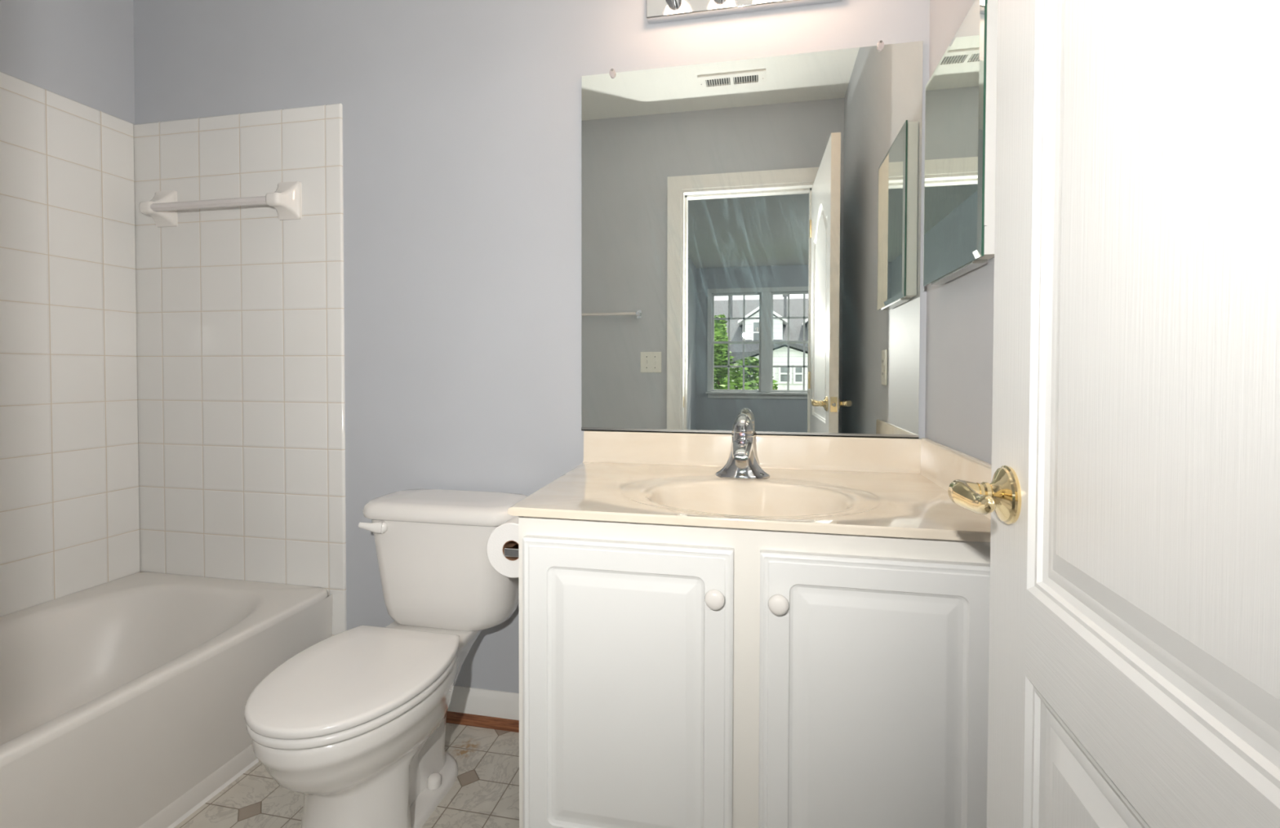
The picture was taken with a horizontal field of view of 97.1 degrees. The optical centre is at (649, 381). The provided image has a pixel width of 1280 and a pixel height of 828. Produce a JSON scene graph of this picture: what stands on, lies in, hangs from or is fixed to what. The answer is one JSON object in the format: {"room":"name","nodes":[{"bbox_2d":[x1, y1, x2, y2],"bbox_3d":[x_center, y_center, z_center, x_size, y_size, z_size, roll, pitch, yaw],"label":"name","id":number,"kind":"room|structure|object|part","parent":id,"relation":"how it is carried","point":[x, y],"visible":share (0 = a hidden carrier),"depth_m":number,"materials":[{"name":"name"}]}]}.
{"room":"bathroom","nodes":[
{"label":"bathroom","id":0,"kind":"room"},
{"bbox_2d":[0,0,134,124],"bbox_3d":[-1.923,-0.202,1.164,0.100,2.445,1.530,0,1,11],"label":"wall","id":1,"kind":"structure","parent":0,"point":[82,51],"depth_m":1.73,"materials":[{"name":"blue paint"}]},
{"bbox_2d":[0,71,140,617],"bbox_3d":[-1.881,0.088,1.161,0.028,1.865,1.512,0,1,11],"label":"wall tile","id":2,"kind":"structure","parent":1,"relation":"attached to","point":[69,501],"depth_m":1.70,"materials":[{"name":"white tile"}]},
{"bbox_2d":[173,722,519,827],"bbox_3d":[-0.661,1.067,0.958,2.671,0.080,1.690,0,1,11],"label":"floor","id":3,"kind":"structure","parent":0,"point":[485,791],"depth_m":1.39,"materials":[{"name":"tile"}]},
{"bbox_2d":[0,572,332,827],"bbox_3d":[-1.504,0.841,1.098,0.743,0.364,1.516,0,1,11],"label":"bathtub","id":4,"kind":"object","parent":3,"relation":"on","point":[123,700],"visible":0.98,"depth_m":1.46,"materials":[{"name":"ceramic"}]},
{"bbox_2d":[244,488,528,827],"bbox_3d":[-0.596,0.673,1.337,0.457,0.694,0.656,0,1,11],"label":"toilet","id":5,"kind":"object","parent":3,"relation":"on","point":[353,722],"visible":0.98,"depth_m":1.26,"materials":[{"name":"white ceramic"}]},
{"bbox_3d":[-0.642,0.656,1.217,0.358,0.019,0.396,0,1,11],"label":"seat","id":6,"kind":"part","parent":5,"relation":"part of","materials":[{"name":"white plastic"}]},
{"bbox_3d":[-0.641,0.634,1.218,0.362,0.020,0.406,0,1,11],"label":"lid","id":7,"kind":"part","parent":5,"relation":"part of","materials":[{"name":"white plastic"}]},
{"bbox_3d":[-0.632,0.844,1.272,0.345,0.356,0.485,0,1,11],"label":"bowl","id":8,"kind":"part","parent":5,"relation":"part of","materials":[{"name":"white ceramic"}]},
{"bbox_3d":[-0.732,0.385,1.484,0.063,0.030,0.016,0,1,3],"label":"lever arm","id":9,"kind":"part","parent":5,"relation":"part of","materials":[{"name":"white plastic"}]},
{"bbox_3d":[-0.709,0.385,1.489,0.033,0.033,0.016,0,1,11],"label":"flush lever","id":10,"kind":"part","parent":5,"relation":"part of","materials":[{"name":"white plastic"}]},
{"bbox_3d":[-0.550,0.510,1.564,0.426,0.297,0.189,0,1,11],"label":"tank","id":11,"kind":"part","parent":5,"relation":"part of","materials":[{"name":"white ceramic"}]},
{"bbox_3d":[-0.551,0.344,1.554,0.457,0.043,0.203,0,1,11],"label":"tank lid","id":12,"kind":"part","parent":5,"relation":"part of","materials":[{"name":"white ceramic"}]},
{"bbox_2d":[518,515,990,827],"bbox_3d":[0.217,0.636,1.238,0.858,0.772,0.580,0,1,11],"label":"vanity cabinet","id":13,"kind":"object","parent":3,"relation":"on","point":[671,676],"visible":0.9,"depth_m":0.99,"materials":[{"name":"white wood"}]},
{"bbox_2d":[504,543,518,556],"bbox_3d":[-0.256,0.356,1.240,0.073,0.017,0.137,0,1,11],"label":"paper holder","id":14,"kind":"object","parent":13,"relation":"attached to","point":[513,551],"visible":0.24,"depth_m":1.18,"materials":[{"name":"silver metal"}]},
{"bbox_2d":[486,515,518,577],"bbox_3d":[-0.281,0.356,1.244,0.117,0.117,0.107,0,1,11],"label":"toilet paper roll","id":15,"kind":"object","parent":14,"relation":"hanging from","point":[506,535],"visible":0.46,"depth_m":1.20,"materials":[{"name":"white paper"}]},
{"bbox_3d":[-0.046,0.585,1.031,0.392,0.584,0.019,0,1,11],"label":"door","id":16,"kind":"part","parent":13,"relation":"part of","materials":[{"name":"white wood"}]},
{"bbox_3d":[0.112,0.374,0.972,0.034,0.034,0.028,0,1,11],"label":"knob","id":17,"kind":"part","parent":13,"relation":"part of","materials":[{"name":"white ceramic"}]},
{"bbox_2d":[507,430,991,542],"bbox_3d":[0.202,0.258,1.247,0.896,0.228,0.558,0,1,11],"label":"countertop","id":18,"kind":"structure","parent":13,"relation":"on","point":[879,486],"depth_m":1.29,"materials":[{"name":"beige stone"}]},
{"bbox_2d":[715,413,770,479],"bbox_3d":[0.209,0.159,1.355,0.119,0.154,0.130,1,1,40],"label":"faucet","id":19,"kind":"object","parent":18,"relation":"on","point":[742,463],"visible":1,"depth_m":1.36,"materials":[{"name":"silver metal"}]},
{"bbox_3d":[0.217,0.158,1.333,0.052,0.043,0.102,0,1,11],"label":"spout","id":20,"kind":"part","parent":19,"relation":"part of","materials":[{"name":"silver metal"}]},
{"bbox_3d":[0.227,0.128,1.384,0.054,0.024,0.054,0,1,11],"label":"handle","id":21,"kind":"part","parent":19,"relation":"part of","materials":[{"name":"silver metal"}]},
{"bbox_3d":[0.227,0.099,1.384,0.051,0.035,0.051,-1,1,-34],"label":"lever knob","id":22,"kind":"part","parent":19,"relation":"part of","materials":[{"name":"silver metal"}]},
{"bbox_3d":[0.216,0.374,0.952,0.034,0.034,0.028,0,1,11],"label":"knob","id":23,"kind":"part","parent":13,"relation":"part of","materials":[{"name":"white ceramic"}]},
{"bbox_3d":[0.376,0.588,0.948,0.380,0.584,0.019,0,1,11],"label":"door","id":24,"kind":"part","parent":13,"relation":"part of","materials":[{"name":"white wood"}]},
{"bbox_2d":[133,0,929,693],"bbox_3d":[-0.504,-0.209,1.714,2.671,2.445,0.100,0,1,11],"label":"wall","id":25,"kind":"structure","parent":0,"point":[462,118],"depth_m":1.67,"materials":[{"name":"blue paint"}]},
{"bbox_2d":[133,102,346,635],"bbox_3d":[-1.346,0.077,1.841,0.814,1.865,0.028,0,1,11],"label":"wall tile","id":26,"kind":"structure","parent":25,"relation":"attached to","point":[240,310],"depth_m":1.81,"materials":[{"name":"white tile"}]},
{"bbox_2d":[138,181,302,226],"bbox_3d":[-1.366,-0.565,1.780,0.554,0.116,0.074,0,1,11],"label":"towel bar","id":27,"kind":"object","parent":26,"relation":"attached to","point":[286,199],"visible":1,"depth_m":1.76,"materials":[{"name":"white ceramic"}]},
{"bbox_3d":[-1.598,-0.566,1.826,0.081,0.116,0.074,0,1,11],"label":"bar post","id":28,"kind":"part","parent":27,"relation":"part of","materials":[{"name":"white ceramic"}]},
{"bbox_3d":[-1.371,-0.552,1.760,0.437,0.023,0.023,0,1,11],"label":"rail","id":29,"kind":"part","parent":27,"relation":"part of","materials":[{"name":"white ceramic"}]},
{"bbox_3d":[-1.134,-0.563,1.735,0.081,0.116,0.074,0,1,11],"label":"bar post","id":30,"kind":"part","parent":27,"relation":"part of","materials":[{"name":"white ceramic"}]},
{"bbox_2d":[446,711,519,732],"bbox_3d":[-0.551,1.001,1.673,0.821,0.027,0.013,0,1,11],"label":"trim","id":31,"kind":"structure","parent":25,"relation":"attached to","point":[455,717],"depth_m":1.66,"materials":[{"name":"red wood"}]},
{"bbox_2d":[447,685,519,719],"bbox_3d":[-0.549,0.965,1.686,0.821,0.098,0.014,0,1,11],"label":"baseboard","id":32,"kind":"structure","parent":25,"relation":"attached to","point":[472,700],"depth_m":1.67,"materials":[{"name":"white paint"}]},
{"bbox_2d":[646,0,842,23],"bbox_3d":[0.227,-1.044,1.406,0.509,0.140,0.189,0,1,11],"label":"vanity light bar","id":33,"kind":"object","parent":25,"relation":"attached to","point":[657,11],"visible":1,"depth_m":1.49,"materials":[{"name":"silver metal"}]},
{"bbox_2d":[581,40,923,438],"bbox_3d":[0.244,-0.360,1.505,0.890,1.005,0.014,0,1,11],"label":"wall mirror","id":34,"kind":"object","parent":25,"relation":"attached to","point":[751,228],"visible":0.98,"depth_m":1.50,"materials":[{"name":"clear glass"}]},
{"bbox_2d":[582,430,921,473],"bbox_3d":[0.254,0.187,1.505,0.896,0.089,0.029,0,1,11],"label":"backsplash","id":35,"kind":"structure","parent":25,"relation":"attached to","point":[890,455],"depth_m":1.49,"materials":[{"name":"beige stone"}]},
{"bbox_2d":[924,0,994,463],"bbox_3d":[0.599,-0.187,0.666,0.100,2.445,1.530,0,1,11],"label":"wall","id":36,"kind":"structure","parent":0,"point":[959,343],"depth_m":1.20,"materials":[{"name":"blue paint"}]},
{"bbox_2d":[923,0,997,286],"bbox_3d":[0.626,-0.453,1.151,0.036,0.472,0.362,0,1,11],"label":"medicine cabinet","id":37,"kind":"object","parent":36,"relation":"attached to","point":[961,103],"visible":0.94,"depth_m":1.07,"materials":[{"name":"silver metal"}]},
{"bbox_3d":[0.626,-0.221,1.156,0.025,0.007,0.260,0,1,11],"label":"rail","id":38,"kind":"part","parent":37,"relation":"part of","materials":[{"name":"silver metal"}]},
{"bbox_3d":[0.419,-0.172,-0.137,5.200,2.445,0.115,0,1,11],"label":"wall","id":39,"kind":"structure","parent":0,"visible":0},
{"bbox_2d":[947,0,1279,827],"bbox_3d":[0.342,0.043,0.319,0.160,1.973,0.708,0,1,13],"label":"door","id":40,"kind":"structure","parent":39,"relation":"in","point":[1132,496],"depth_m":0.40,"materials":[{"name":"white wood"}]},
{"bbox_3d":[0.335,0.121,0.576,0.036,0.027,0.108,0,1,13],"label":"lever","id":41,"kind":"part","parent":40,"relation":"part of","materials":[{"name":"gold metal"}]},
{"bbox_3d":[0.372,0.122,0.612,0.031,0.062,0.062,0,1,13],"label":"lever handle","id":42,"kind":"part","parent":40,"relation":"part of","materials":[{"name":"gold metal"}]},
{"bbox_3d":[0.341,0.043,0.318,0.036,1.973,0.493,0,1,13],"label":"rail","id":43,"kind":"part","parent":40,"relation":"part of","materials":[{"name":"white wood"}]}
]}

